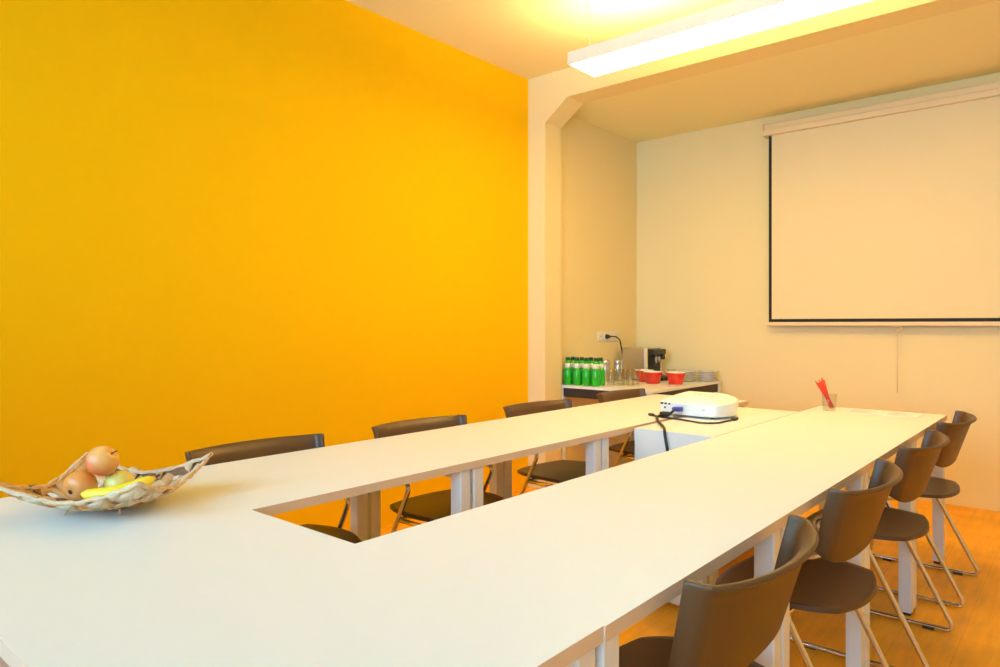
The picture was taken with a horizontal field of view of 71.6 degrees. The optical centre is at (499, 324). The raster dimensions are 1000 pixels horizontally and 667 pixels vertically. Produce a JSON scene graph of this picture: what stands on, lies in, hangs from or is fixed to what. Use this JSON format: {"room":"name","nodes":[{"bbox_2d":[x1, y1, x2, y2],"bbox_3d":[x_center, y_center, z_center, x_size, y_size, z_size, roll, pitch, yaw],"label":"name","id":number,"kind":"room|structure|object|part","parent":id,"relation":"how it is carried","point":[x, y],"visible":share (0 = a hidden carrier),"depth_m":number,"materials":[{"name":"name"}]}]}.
{"room":"meeting room","nodes":[
{"label":"meeting room","id":0,"kind":"room"},
{"bbox_2d":[0,0,527,530],"bbox_3d":[-1.613,-0.310,3.137,0.200,3.000,5.370,0,0,41],"label":"wall","id":1,"kind":"structure","parent":0,"point":[222,221],"depth_m":3.40,"materials":[{"name":"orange paint"}]},
{"bbox_2d":[346,0,735,79],"bbox_3d":[0.300,-1.885,1.632,5.065,0.150,5.570,0,0,41],"label":"ceiling","id":2,"kind":"structure","parent":0,"point":[528,39],"depth_m":4.15,"materials":[{"name":"paint"}]},
{"bbox_2d":[568,0,875,77],"bbox_3d":[1.148,-1.630,3.376,1.805,0.360,0.264,0,0,41],"label":"pendant lamp","id":3,"kind":"object","parent":2,"relation":"hanging from","point":[736,19],"visible":1,"depth_m":3.46,"materials":[{"name":"beige plastic"}]},
{"bbox_2d":[561,117,636,467],"bbox_3d":[0.696,-0.210,5.755,0.305,2.800,1.210,0,0,41],"label":"wall","id":4,"kind":"structure","parent":0,"point":[599,166],"depth_m":5.63,"materials":[{"name":"beige paint"}]},
{"bbox_2d":[597,331,617,341],"bbox_3d":[0.884,0.095,5.729,0.015,0.084,0.310,0,0,41],"label":"wall socket","id":5,"kind":"object","parent":4,"relation":"attached to","point":[600,335],"visible":0.8,"depth_m":5.71,"materials":[{"name":"beige plastic"}]},
{"bbox_2d":[605,334,621,351],"bbox_3d":[0.978,0.260,5.753,0.250,0.367,0.064,0,0,-36],"label":"power cord","id":6,"kind":"object","parent":5,"relation":"attached to","point":[607,336],"visible":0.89,"depth_m":5.70,"materials":[{"name":"black rubber"}]},
{"bbox_2d":[381,461,999,666],"bbox_3d":[0.759,1.250,2.167,5.065,0.120,6.980,0,0,41],"label":"floor","id":7,"kind":"structure","parent":0,"point":[974,641],"depth_m":2.85,"materials":[{"name":"brown wood"}]},
{"bbox_2d":[0,484,296,599],"bbox_3d":[-0.952,0.820,1.589,0.800,0.740,0.600,0,0,41],"label":"conference table","id":8,"kind":"object","parent":7,"relation":"on","point":[41,547],"visible":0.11,"depth_m":1.48,"materials":[{"name":"white laminate"}]},
{"bbox_2d":[0,452,212,514],"bbox_3d":[-0.961,0.396,1.705,0.357,0.106,0.355,0,0,3],"label":"fruit bowl","id":9,"kind":"object","parent":8,"relation":"on","point":[39,496],"visible":0.85,"depth_m":1.64,"materials":[{"name":"beige wicker"}]},
{"bbox_2d":[63,470,97,500],"bbox_3d":[-1.006,0.387,1.663,0.073,0.075,0.072,0,0,-28],"label":"apple","id":10,"kind":"object","parent":9,"relation":"in","point":[75,483],"visible":0.84,"depth_m":1.64,"materials":[{"name":"brown food"}]},
{"bbox_2d":[103,470,134,486],"bbox_3d":[-0.939,0.388,1.709,0.071,0.070,0.070,0,0,-38],"label":"apple","id":11,"kind":"object","parent":9,"relation":"in","point":[119,477],"visible":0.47,"depth_m":1.69,"materials":[{"name":"yellow food"}]},
{"bbox_2d":[85,446,119,475],"bbox_3d":[-0.965,0.330,1.682,0.072,0.073,0.074,0,0,27],"label":"apple","id":12,"kind":"object","parent":11,"relation":"on","point":[101,460],"visible":1,"depth_m":1.66,"materials":[{"name":"brown food"}]},
{"bbox_2d":[80,474,159,498],"bbox_3d":[-0.869,0.374,1.582,0.166,0.052,0.041,0,0,-16],"label":"banana","id":13,"kind":"object","parent":9,"relation":"in","point":[89,493],"visible":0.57,"depth_m":1.57,"materials":[{"name":"yellow food"}]},
{"bbox_2d":[185,433,364,543],"bbox_3d":[-0.731,0.800,2.336,0.485,0.780,0.520,0,0,41],"label":"chair","id":14,"kind":"object","parent":7,"relation":"on","point":[242,450],"visible":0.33,"depth_m":2.49,"materials":[{"name":"brown plastic"}]},
{"bbox_3d":[-0.860,0.515,2.446,0.146,0.210,0.520,0,0,41],"label":"backrest","id":15,"kind":"part","parent":14,"relation":"part of","materials":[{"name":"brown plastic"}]},
{"bbox_3d":[-0.712,0.758,2.320,0.412,0.045,0.467,0,0,41],"label":"seat","id":16,"kind":"part","parent":14,"relation":"part of","materials":[{"name":"brown plastic"}]},
{"bbox_3d":[-0.580,0.866,2.505,0.475,0.644,0.047,0,0,41],"label":"frame","id":17,"kind":"part","parent":14,"relation":"part of","materials":[{"name":"silver metal"}]},
{"bbox_2d":[0,525,603,666],"bbox_3d":[-0.344,0.820,1.069,0.800,0.740,0.600,0,0,41],"label":"conference table","id":18,"kind":"object","parent":7,"relation":"on","point":[296,596],"visible":1,"depth_m":1.07,"materials":[{"name":"white laminate"}]},
{"bbox_3d":[-0.798,0.828,1.105,0.048,0.701,0.048,0,0,41],"label":"leg","id":19,"kind":"part","parent":18,"relation":"part of","materials":[{"name":"white metal"}]},
{"bbox_3d":[0.110,0.828,1.034,0.048,0.701,0.048,0,0,41],"label":"leg","id":20,"kind":"part","parent":18,"relation":"part of","materials":[{"name":"white metal"}]},
{"bbox_2d":[172,441,473,540],"bbox_3d":[-0.573,0.820,2.187,0.600,0.740,0.800,0,0,41],"label":"conference table","id":21,"kind":"object","parent":7,"relation":"on","point":[270,485],"visible":0.38,"depth_m":2.13,"materials":[{"name":"white laminate"}]},
{"bbox_3d":[-0.537,0.828,2.640,0.048,0.701,0.048,0,0,41],"label":"leg","id":22,"kind":"part","parent":21,"relation":"part of","materials":[{"name":"white metal"}]},
{"bbox_3d":[-0.130,0.828,2.292,0.048,0.701,0.048,0,0,41],"label":"leg","id":23,"kind":"part","parent":21,"relation":"part of","materials":[{"name":"white metal"}]},
{"bbox_2d":[371,415,503,532],"bbox_3d":[-0.224,0.800,2.890,0.485,0.780,0.520,0,0,42],"label":"chair","id":24,"kind":"object","parent":7,"relation":"on","point":[428,507],"visible":0.33,"depth_m":2.93,"materials":[{"name":"brown plastic"}]},
{"bbox_3d":[-0.370,0.866,2.717,0.475,0.644,0.047,0,0,42],"label":"frame","id":25,"kind":"part","parent":24,"relation":"part of","materials":[{"name":"silver metal"}]},
{"bbox_3d":[-0.351,0.515,3.002,0.146,0.210,0.520,0,0,42],"label":"backrest","id":26,"kind":"part","parent":24,"relation":"part of","materials":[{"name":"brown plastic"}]},
{"bbox_3d":[-0.205,0.758,2.873,0.412,0.045,0.467,0,0,42],"label":"seat","id":27,"kind":"part","parent":24,"relation":"part of","materials":[{"name":"brown plastic"}]},
{"bbox_3d":[-0.070,0.866,3.056,0.475,0.644,0.047,0,0,42],"label":"frame","id":28,"kind":"part","parent":24,"relation":"part of","materials":[{"name":"silver metal"}]},
{"bbox_2d":[363,420,603,539],"bbox_3d":[-0.053,0.820,2.795,0.600,0.740,0.800,0,0,41],"label":"conference table","id":29,"kind":"object","parent":7,"relation":"on","point":[492,442],"visible":0.32,"depth_m":2.70,"materials":[{"name":"white laminate"}]},
{"bbox_3d":[-0.496,0.828,2.689,0.048,0.701,0.048,0,0,41],"label":"leg","id":30,"kind":"part","parent":29,"relation":"part of","materials":[{"name":"white metal"}]},
{"bbox_3d":[-0.088,0.828,2.341,0.048,0.701,0.048,0,0,41],"label":"leg","id":31,"kind":"part","parent":29,"relation":"part of","materials":[{"name":"white metal"}]},
{"bbox_3d":[-0.017,0.828,3.248,0.048,0.701,0.048,0,0,41],"label":"leg","id":32,"kind":"part","parent":29,"relation":"part of","materials":[{"name":"white metal"}]},
{"bbox_3d":[0.390,0.828,2.900,0.048,0.701,0.048,0,0,41],"label":"leg","id":33,"kind":"part","parent":29,"relation":"part of","materials":[{"name":"white metal"}]},
{"bbox_2d":[503,399,585,494],"bbox_3d":[0.316,0.800,3.560,0.485,0.780,0.520,0,0,44],"label":"chair","id":34,"kind":"object","parent":7,"relation":"on","point":[559,471],"visible":0.4,"depth_m":3.60,"materials":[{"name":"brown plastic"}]},
{"bbox_3d":[0.164,0.866,3.393,0.475,0.644,0.047,0,0,44],"label":"frame","id":35,"kind":"part","parent":34,"relation":"part of","materials":[{"name":"silver metal"}]},
{"bbox_3d":[0.193,0.515,3.677,0.146,0.210,0.520,0,0,44],"label":"backrest","id":36,"kind":"part","parent":34,"relation":"part of","materials":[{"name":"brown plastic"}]},
{"bbox_3d":[0.335,0.758,3.543,0.412,0.045,0.467,0,0,44],"label":"seat","id":37,"kind":"part","parent":34,"relation":"part of","materials":[{"name":"brown plastic"}]},
{"bbox_2d":[356,478,785,666],"bbox_3d":[0.190,0.820,1.534,0.600,0.740,0.800,0,0,41],"label":"conference table","id":38,"kind":"object","parent":7,"relation":"on","point":[610,556],"visible":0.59,"depth_m":1.43,"materials":[{"name":"white laminate"}]},
{"bbox_3d":[0.154,0.828,1.081,0.048,0.701,0.048,0,0,41],"label":"leg","id":39,"kind":"part","parent":38,"relation":"part of","materials":[{"name":"white metal"}]},
{"bbox_3d":[0.632,0.828,1.640,0.048,0.701,0.048,0,0,41],"label":"leg","id":40,"kind":"part","parent":38,"relation":"part of","materials":[{"name":"white metal"}]},
{"bbox_2d":[497,405,685,498],"bbox_3d":[0.467,0.820,3.402,0.600,0.740,0.800,0,0,41],"label":"conference table","id":41,"kind":"object","parent":7,"relation":"on","point":[613,421],"visible":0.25,"depth_m":3.28,"materials":[{"name":"white laminate"}]},
{"bbox_3d":[0.024,0.828,3.297,0.048,0.701,0.048,0,0,41],"label":"leg","id":42,"kind":"part","parent":41,"relation":"part of","materials":[{"name":"white metal"}]},
{"bbox_3d":[0.431,0.828,2.949,0.048,0.701,0.048,0,0,41],"label":"leg","id":43,"kind":"part","parent":41,"relation":"part of","materials":[{"name":"white metal"}]},
{"bbox_2d":[596,388,645,466],"bbox_3d":[0.875,0.800,4.213,0.485,0.780,0.520,0,0,41],"label":"chair","id":44,"kind":"object","parent":7,"relation":"on","point":[627,447],"visible":0.25,"depth_m":4.27,"materials":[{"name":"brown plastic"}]},
{"bbox_3d":[0.746,0.515,4.323,0.146,0.210,0.520,0,0,41],"label":"backrest","id":45,"kind":"part","parent":44,"relation":"part of","materials":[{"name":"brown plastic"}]},
{"bbox_3d":[0.894,0.758,4.197,0.412,0.045,0.467,0,0,41],"label":"seat","id":46,"kind":"part","parent":44,"relation":"part of","materials":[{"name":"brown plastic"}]},
{"bbox_3d":[0.732,0.866,4.038,0.475,0.644,0.047,0,0,41],"label":"frame","id":47,"kind":"part","parent":44,"relation":"part of","materials":[{"name":"silver metal"}]},
{"bbox_2d":[561,378,721,460],"bbox_3d":[1.109,0.820,5.391,0.785,0.740,1.165,0,0,41],"label":"table","id":48,"kind":"object","parent":7,"relation":"on","point":[663,388],"visible":0.29,"depth_m":5.15,"materials":[{"name":"white laminate"}]},
{"bbox_3d":[0.467,0.829,5.207,0.040,0.722,0.040,0,0,41],"label":"leg","id":49,"kind":"part","parent":48,"relation":"part of","materials":[{"name":"white metal"}]},
{"bbox_2d":[564,357,571,384],"bbox_3d":[0.513,0.346,5.233,0.066,0.208,0.066,0,0,41],"label":"bottle","id":50,"kind":"object","parent":48,"relation":"on","point":[567,370],"visible":1,"depth_m":5.21,"materials":[{"name":"green glass"}]},
{"bbox_2d":[570,357,574,383],"bbox_3d":[0.556,0.346,5.299,0.066,0.208,0.066,0,0,16],"label":"bottle","id":51,"kind":"object","parent":48,"relation":"on","point":[572,360],"visible":0.43,"depth_m":5.28,"materials":[{"name":"green glass"}]},
{"bbox_2d":[573,357,581,384],"bbox_3d":[0.577,0.346,5.186,0.066,0.208,0.066,0,0,19],"label":"bottle","id":52,"kind":"object","parent":48,"relation":"on","point":[577,374],"visible":1,"depth_m":5.16,"materials":[{"name":"green glass"}]},
{"bbox_2d":[580,357,583,384],"bbox_3d":[0.620,0.346,5.252,0.066,0.208,0.066,0,0,36],"label":"bottle","id":53,"kind":"object","parent":48,"relation":"on","point":[581,358],"visible":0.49,"depth_m":5.23,"materials":[{"name":"green glass"}]},
{"bbox_2d":[582,358,590,385],"bbox_3d":[0.641,0.346,5.139,0.066,0.208,0.066,0,0,-11],"label":"bottle","id":54,"kind":"object","parent":48,"relation":"on","point":[586,372],"visible":1,"depth_m":5.12,"materials":[{"name":"green glass"}]},
{"bbox_2d":[589,357,593,384],"bbox_3d":[0.684,0.346,5.205,0.066,0.208,0.066,0,0,5],"label":"bottle","id":55,"kind":"object","parent":48,"relation":"on","point":[591,361],"visible":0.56,"depth_m":5.18,"materials":[{"name":"green glass"}]},
{"bbox_2d":[591,358,599,386],"bbox_3d":[0.705,0.346,5.093,0.066,0.208,0.066,0,0,-3],"label":"bottle","id":56,"kind":"object","parent":48,"relation":"on","point":[595,377],"visible":1,"depth_m":5.07,"materials":[{"name":"green glass"}]},
{"bbox_2d":[598,357,604,385],"bbox_3d":[0.748,0.346,5.158,0.066,0.208,0.066,0,0,21],"label":"bottle","id":57,"kind":"object","parent":48,"relation":"on","point":[600,359],"visible":0.74,"depth_m":5.13,"materials":[{"name":"green glass"}]},
{"bbox_2d":[603,360,609,381],"bbox_3d":[0.843,0.364,5.530,0.069,0.172,0.069,0,0,41],"label":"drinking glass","id":58,"kind":"object","parent":48,"relation":"on","point":[606,362],"visible":0.66,"depth_m":5.50,"materials":[{"name":"clear glass"}]},
{"bbox_3d":[0.843,0.296,5.530,0.069,0.037,0.069,0,0,41],"label":"lid","id":59,"kind":"part","parent":58,"relation":"part of","materials":[{"name":"silver metal"}]},
{"bbox_2d":[604,365,609,381],"bbox_3d":[0.843,0.382,5.530,0.068,0.136,0.068,0,0,41],"label":"canister","id":60,"kind":"object","parent":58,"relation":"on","point":[606,367],"depth_m":5.50,"materials":[{"name":"silver metal"}]},
{"bbox_2d":[613,360,621,381],"bbox_3d":[0.941,0.364,5.538,0.069,0.172,0.069,0,0,41],"label":"drinking glass","id":61,"kind":"object","parent":48,"relation":"on","point":[617,367],"visible":1,"depth_m":5.51,"materials":[{"name":"clear glass"}]},
{"bbox_3d":[0.941,0.296,5.538,0.069,0.037,0.069,0,0,41],"label":"lid","id":62,"kind":"part","parent":61,"relation":"part of","materials":[{"name":"silver metal"}]},
{"bbox_3d":[1.109,0.501,5.391,0.755,0.067,1.135,0,0,41],"label":"dark rail","id":63,"kind":"part","parent":48,"relation":"part of","materials":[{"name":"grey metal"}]},
{"bbox_2d":[635,369,653,381],"bbox_3d":[1.155,0.404,5.533,0.153,0.092,0.153,0,0,12],"label":"bowl","id":64,"kind":"object","parent":48,"relation":"on","point":[639,372],"visible":0.66,"depth_m":5.49,"materials":[{"name":"ceramic"}]},
{"bbox_2d":[622,347,667,380],"bbox_3d":[1.239,0.317,5.757,0.363,0.266,0.268,0,0,41],"label":"coffee machine","id":65,"kind":"object","parent":48,"relation":"on","point":[633,358],"visible":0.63,"depth_m":5.71,"materials":[{"name":"silver metal"}]},
{"bbox_3d":[1.269,0.315,5.732,0.022,0.262,0.268,0,0,41],"label":"trim","id":66,"kind":"part","parent":65,"relation":"part of","materials":[{"name":"brown"}]},
{"bbox_3d":[1.267,0.312,5.733,0.011,0.235,0.224,0,0,41],"label":"panel","id":67,"kind":"part","parent":65,"relation":"part of","materials":[{"name":"black plastic"}]},
{"bbox_3d":[1.298,0.285,5.716,0.022,0.090,0.076,0,0,41],"label":"spout","id":68,"kind":"part","parent":65,"relation":"part of","materials":[{"name":"silver metal"}]},
{"bbox_2d":[660,375,667,380],"bbox_3d":[1.322,0.436,5.686,0.145,0.028,0.220,0,0,41],"label":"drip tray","id":69,"kind":"object","parent":65,"relation":"on","point":[664,378],"depth_m":5.58,"materials":[{"name":"black plastic"}]},
{"bbox_2d":[643,371,662,383],"bbox_3d":[1.177,0.404,5.337,0.153,0.092,0.153,0,0,41],"label":"bowl","id":70,"kind":"object","parent":48,"relation":"on","point":[651,377],"visible":1,"depth_m":5.29,"materials":[{"name":"ceramic"}]},
{"bbox_2d":[665,371,685,384],"bbox_3d":[1.332,0.404,5.256,0.153,0.092,0.153,0,0,41],"label":"bowl","id":71,"kind":"object","parent":48,"relation":"on","point":[674,378],"visible":1,"depth_m":5.21,"materials":[{"name":"ceramic"}]},
{"bbox_2d":[698,379,717,381],"bbox_3d":[1.663,0.442,5.553,0.154,0.016,0.154,0,0,41],"label":"saucer","id":72,"kind":"object","parent":48,"relation":"on","point":[698,379],"visible":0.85,"depth_m":5.51,"materials":[{"name":"beige ceramic"}]},
{"bbox_2d":[697,377,716,379],"bbox_3d":[1.662,0.428,5.558,0.154,0.016,0.154,0,0,41],"label":"saucer","id":73,"kind":"object","parent":72,"relation":"on","point":[697,377],"visible":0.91,"depth_m":5.52,"materials":[{"name":"beige ceramic"}]},
{"bbox_2d":[697,375,715,377],"bbox_3d":[1.659,0.415,5.559,0.154,0.016,0.154,0,0,41],"label":"saucer","id":74,"kind":"object","parent":73,"relation":"on","point":[697,375],"visible":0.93,"depth_m":5.51,"materials":[{"name":"beige ceramic"}]},
{"bbox_3d":[1.657,0.401,5.554,0.154,0.017,0.154,0,0,41],"label":"saucer","id":75,"kind":"object","parent":74,"relation":"on","visible":0},
{"bbox_2d":[698,372,716,374],"bbox_3d":[1.657,0.388,5.556,0.154,0.016,0.154,0,0,41],"label":"saucer","id":76,"kind":"object","parent":75,"relation":"on","point":[698,372],"visible":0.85,"depth_m":5.52,"materials":[{"name":"beige ceramic"}]},
{"bbox_2d":[697,370,715,372],"bbox_3d":[1.660,0.374,5.551,0.154,0.016,0.154,0,0,41],"label":"saucer","id":77,"kind":"object","parent":76,"relation":"on","point":[702,371],"visible":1,"depth_m":5.51,"materials":[{"name":"beige ceramic"}]},
{"bbox_3d":[1.750,0.829,5.576,0.040,0.722,0.040,0,0,41],"label":"leg","id":78,"kind":"part","parent":48,"relation":"part of","materials":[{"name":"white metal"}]},
{"bbox_3d":[1.504,0.442,5.557,0.154,0.016,0.154,0,0,41],"label":"saucer","id":79,"kind":"object","parent":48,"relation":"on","visible":0},
{"bbox_3d":[1.501,0.428,5.554,0.154,0.017,0.154,0,0,41],"label":"saucer","id":80,"kind":"object","parent":79,"relation":"on","visible":0},
{"bbox_3d":[1.501,0.415,5.555,0.154,0.016,0.154,0,0,41],"label":"saucer","id":81,"kind":"object","parent":80,"relation":"on","visible":0},
{"bbox_3d":[1.501,0.401,5.559,0.154,0.017,0.154,0,0,41],"label":"saucer","id":82,"kind":"object","parent":81,"relation":"on","visible":0},
{"bbox_3d":[1.504,0.388,5.553,0.154,0.016,0.154,0,0,41],"label":"saucer","id":83,"kind":"object","parent":82,"relation":"on","visible":0},
{"bbox_2d":[677,370,695,372],"bbox_3d":[1.503,0.374,5.559,0.154,0.016,0.154,0,0,41],"label":"saucer","id":84,"kind":"object","parent":83,"relation":"on","point":[686,371],"visible":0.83,"depth_m":5.52,"materials":[{"name":"beige ceramic"}]},
{"bbox_2d":[591,394,747,410],"bbox_3d":[0.987,0.820,4.010,0.600,0.740,0.800,0,0,41],"label":"conference table","id":85,"kind":"object","parent":7,"relation":"on","point":[650,402],"visible":0.13,"depth_m":4.02,"materials":[{"name":"white laminate"}]},
{"bbox_2d":[634,407,797,604],"bbox_3d":[1.069,0.820,3.310,0.363,0.740,1.060,0,0,41],"label":"table","id":86,"kind":"object","parent":7,"relation":"on","point":[649,439],"visible":0.14,"depth_m":3.01,"materials":[{"name":"white laminate"}]},
{"bbox_2d":[655,407,682,450],"bbox_3d":[0.743,0.793,3.160,0.340,0.791,0.501,0,0,41],"label":"cable","id":87,"kind":"object","parent":86,"relation":"on","point":[677,409],"visible":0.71,"depth_m":3.32,"materials":[{"name":"black plastic"}]},
{"bbox_3d":[0.731,0.823,2.916,0.361,0.695,0.020,0,0,41],"label":"panel","id":88,"kind":"part","parent":86,"relation":"part of","materials":[{"name":"white laminate"}]},
{"bbox_2d":[648,413,737,423],"bbox_3d":[0.896,0.442,3.264,0.422,0.015,0.205,0,0,21],"label":"cord","id":89,"kind":"object","parent":86,"relation":"on","point":[649,414],"visible":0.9,"depth_m":3.24,"materials":[{"name":"black plastic"}]},
{"bbox_2d":[660,391,738,418],"bbox_3d":[0.993,0.394,3.460,0.365,0.112,0.272,0,0,45],"label":"projector","id":90,"kind":"object","parent":86,"relation":"on","point":[694,403],"visible":0.95,"depth_m":3.36,"materials":[{"name":"white plastic"}]},
{"bbox_2d":[619,514,818,666],"bbox_3d":[0.362,0.800,1.401,0.485,0.780,0.520,0,0,41],"label":"chair","id":91,"kind":"object","parent":7,"relation":"on","point":[730,624],"visible":0.99,"depth_m":1.18,"materials":[{"name":"brown plastic"}]},
{"bbox_3d":[0.343,0.758,1.418,0.412,0.045,0.467,0,0,41],"label":"seat","id":92,"kind":"part","parent":91,"relation":"part of","materials":[{"name":"brown plastic"}]},
{"bbox_2d":[576,443,868,666],"bbox_3d":[0.710,0.820,2.142,0.600,0.740,0.800,0,0,41],"label":"conference table","id":93,"kind":"object","parent":7,"relation":"on","point":[780,483],"visible":0.44,"depth_m":2.07,"materials":[{"name":"white laminate"}]},
{"bbox_3d":[0.674,0.828,1.688,0.048,0.701,0.048,0,0,41],"label":"leg","id":94,"kind":"part","parent":93,"relation":"part of","materials":[{"name":"white metal"}]},
{"bbox_3d":[1.152,0.828,2.248,0.048,0.701,0.048,0,0,41],"label":"leg","id":95,"kind":"part","parent":93,"relation":"part of","materials":[{"name":"white metal"}]},
{"bbox_2d":[697,421,915,666],"bbox_3d":[1.230,0.820,2.750,0.600,0.740,0.800,0,0,41],"label":"conference table","id":96,"kind":"object","parent":7,"relation":"on","point":[828,442],"visible":0.31,"depth_m":2.72,"materials":[{"name":"white laminate"}]},
{"bbox_3d":[0.787,0.828,2.645,0.048,0.701,0.048,0,0,41],"label":"leg","id":97,"kind":"part","parent":96,"relation":"part of","materials":[{"name":"white metal"}]},
{"bbox_3d":[1.194,0.828,2.296,0.048,0.701,0.048,0,0,41],"label":"leg","id":98,"kind":"part","parent":96,"relation":"part of","materials":[{"name":"white metal"}]},
{"bbox_3d":[1.673,0.828,2.855,0.048,0.701,0.048,0,0,41],"label":"leg","id":99,"kind":"part","parent":96,"relation":"part of","materials":[{"name":"white metal"}]},
{"bbox_2d":[716,459,902,666],"bbox_3d":[0.891,0.800,2.027,0.485,0.780,0.520,0,0,41],"label":"chair","id":100,"kind":"object","parent":7,"relation":"on","point":[826,583],"visible":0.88,"depth_m":1.87,"materials":[{"name":"brown plastic"}]},
{"bbox_3d":[0.872,0.758,2.044,0.412,0.045,0.467,0,0,41],"label":"seat","id":101,"kind":"part","parent":100,"relation":"part of","materials":[{"name":"brown plastic"}]},
{"bbox_3d":[0.741,0.866,1.859,0.475,0.644,0.047,0,0,41],"label":"frame","id":102,"kind":"part","parent":100,"relation":"part of","materials":[{"name":"silver metal"}]},
{"bbox_3d":[1.034,0.866,2.203,0.475,0.644,0.047,0,0,41],"label":"frame","id":103,"kind":"part","parent":100,"relation":"part of","materials":[{"name":"silver metal"}]},
{"bbox_3d":[1.020,0.515,1.917,0.146,0.210,0.520,0,0,41],"label":"backrest","id":104,"kind":"part","parent":100,"relation":"part of","materials":[{"name":"brown plastic"}]},
{"bbox_2d":[771,406,946,610],"bbox_3d":[1.750,0.820,3.358,0.600,0.740,0.800,0,0,41],"label":"conference table","id":105,"kind":"object","parent":7,"relation":"on","point":[820,415],"visible":0.38,"depth_m":3.33,"materials":[{"name":"white laminate"}]},
{"bbox_3d":[1.785,0.828,3.812,0.048,0.701,0.048,0,0,41],"label":"leg","id":106,"kind":"part","parent":105,"relation":"part of","materials":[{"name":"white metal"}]},
{"bbox_2d":[846,408,882,414],"bbox_3d":[1.894,0.449,3.598,0.150,0.002,0.200,0,0,35],"label":"paper sheet","id":107,"kind":"object","parent":105,"relation":"on","point":[862,411],"visible":1,"depth_m":3.59,"materials":[{"name":"white paper"}]},
{"bbox_2d":[883,411,924,417],"bbox_3d":[2.024,0.449,3.473,0.150,0.002,0.200,0,0,44],"label":"paper sheet","id":108,"kind":"object","parent":105,"relation":"on","point":[893,413],"visible":1,"depth_m":3.47,"materials":[{"name":"white paper"}]},
{"bbox_3d":[1.714,0.828,2.904,0.048,0.701,0.048,0,0,41],"label":"leg","id":109,"kind":"part","parent":105,"relation":"part of","materials":[{"name":"white metal"}]},
{"bbox_3d":[2.193,0.828,3.463,0.048,0.701,0.048,0,0,41],"label":"leg","id":110,"kind":"part","parent":105,"relation":"part of","materials":[{"name":"white metal"}]},
{"bbox_3d":[1.734,0.406,3.649,0.074,0.089,0.074,0,0,41],"label":"glass","id":111,"kind":"object","parent":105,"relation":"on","visible":0},
{"bbox_2d":[815,381,832,407],"bbox_3d":[1.706,0.364,3.649,0.089,0.143,0.008,0,0,32],"label":"pencil","id":112,"kind":"object","parent":111,"relation":"in","point":[819,387],"visible":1,"depth_m":3.65,"materials":[{"name":"red paint"}]},
{"bbox_2d":[819,378,830,407],"bbox_3d":[1.710,0.356,3.646,0.054,0.158,0.009,0,0,24],"label":"pencil","id":113,"kind":"object","parent":111,"relation":"in","point":[819,378],"visible":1,"depth_m":3.64,"materials":[{"name":"red paint"}]},
{"bbox_2d":[790,429,954,666],"bbox_3d":[1.415,0.800,2.632,0.485,0.780,0.520,0,0,41],"label":"chair","id":114,"kind":"object","parent":7,"relation":"on","point":[917,465],"visible":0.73,"depth_m":2.47,"materials":[{"name":"brown plastic"}]},
{"bbox_3d":[1.264,0.866,2.463,0.475,0.644,0.047,0,0,41],"label":"frame","id":115,"kind":"part","parent":114,"relation":"part of","materials":[{"name":"silver metal"}]},
{"bbox_3d":[1.396,0.758,2.649,0.412,0.045,0.467,0,0,41],"label":"seat","id":116,"kind":"part","parent":114,"relation":"part of","materials":[{"name":"brown plastic"}]},
{"bbox_3d":[1.558,0.866,2.807,0.475,0.644,0.047,0,0,41],"label":"frame","id":117,"kind":"part","parent":114,"relation":"part of","materials":[{"name":"silver metal"}]},
{"bbox_3d":[1.544,0.515,2.522,0.146,0.210,0.520,0,0,41],"label":"backrest","id":118,"kind":"part","parent":114,"relation":"part of","materials":[{"name":"brown plastic"}]},
{"bbox_2d":[870,410,979,607],"bbox_3d":[1.922,0.800,3.225,0.485,0.780,0.520,0,0,41],"label":"chair","id":119,"kind":"object","parent":7,"relation":"on","point":[938,488],"visible":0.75,"depth_m":3.05,"materials":[{"name":"brown plastic"}]},
{"bbox_3d":[1.903,0.758,3.241,0.412,0.045,0.467,0,0,41],"label":"seat","id":120,"kind":"part","parent":119,"relation":"part of","materials":[{"name":"brown plastic"}]},
{"bbox_3d":[1.772,0.866,3.056,0.475,0.644,0.047,0,0,41],"label":"frame","id":121,"kind":"part","parent":119,"relation":"part of","materials":[{"name":"silver metal"}]},
{"bbox_3d":[2.066,0.866,3.400,0.475,0.644,0.047,0,0,41],"label":"frame","id":122,"kind":"part","parent":119,"relation":"part of","materials":[{"name":"silver metal"}]},
{"bbox_3d":[2.051,0.515,3.115,0.146,0.210,0.520,0,0,41],"label":"backrest","id":123,"kind":"part","parent":119,"relation":"part of","materials":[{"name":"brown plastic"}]},
{"bbox_2d":[528,0,997,488],"bbox_3d":[1.970,-0.310,3.737,4.865,3.000,0.200,0,0,41],"label":"beam","id":124,"kind":"structure","parent":0,"point":[554,98],"depth_m":4.98,"materials":[{"name":"beige paint"}]},
{"bbox_2d":[572,0,999,142],"bbox_3d":[2.569,-1.785,4.283,5.065,0.350,1.410,0,0,41],"label":"ceiling","id":125,"kind":"structure","parent":0,"point":[962,44],"depth_m":4.53,"materials":[{"name":"paint"}]},
{"bbox_2d":[637,73,999,511],"bbox_3d":[2.962,-0.210,4.743,5.065,2.800,0.200,0,0,41],"label":"wall","id":126,"kind":"structure","parent":0,"point":[703,195],"depth_m":5.44,"materials":[{"name":"beige paint"}]},
{"bbox_2d":[762,81,999,391],"bbox_3d":[2.721,-0.536,4.742,1.802,1.992,0.111,0,0,41],"label":"projection screen","id":127,"kind":"object","parent":126,"relation":"attached to","point":[887,213],"visible":1,"depth_m":4.75,"materials":[{"name":"beige fabric"}]},
{"bbox_3d":[2.721,-1.485,4.742,1.802,0.094,0.111,0,0,41],"label":"casing","id":128,"kind":"part","parent":127,"relation":"part of","materials":[{"name":"white metal"}]},
{"bbox_3d":[2.711,0.250,4.728,0.006,0.420,0.004,0,0,41],"label":"pull cord","id":129,"kind":"part","parent":127,"relation":"part of","materials":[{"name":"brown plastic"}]}
]}

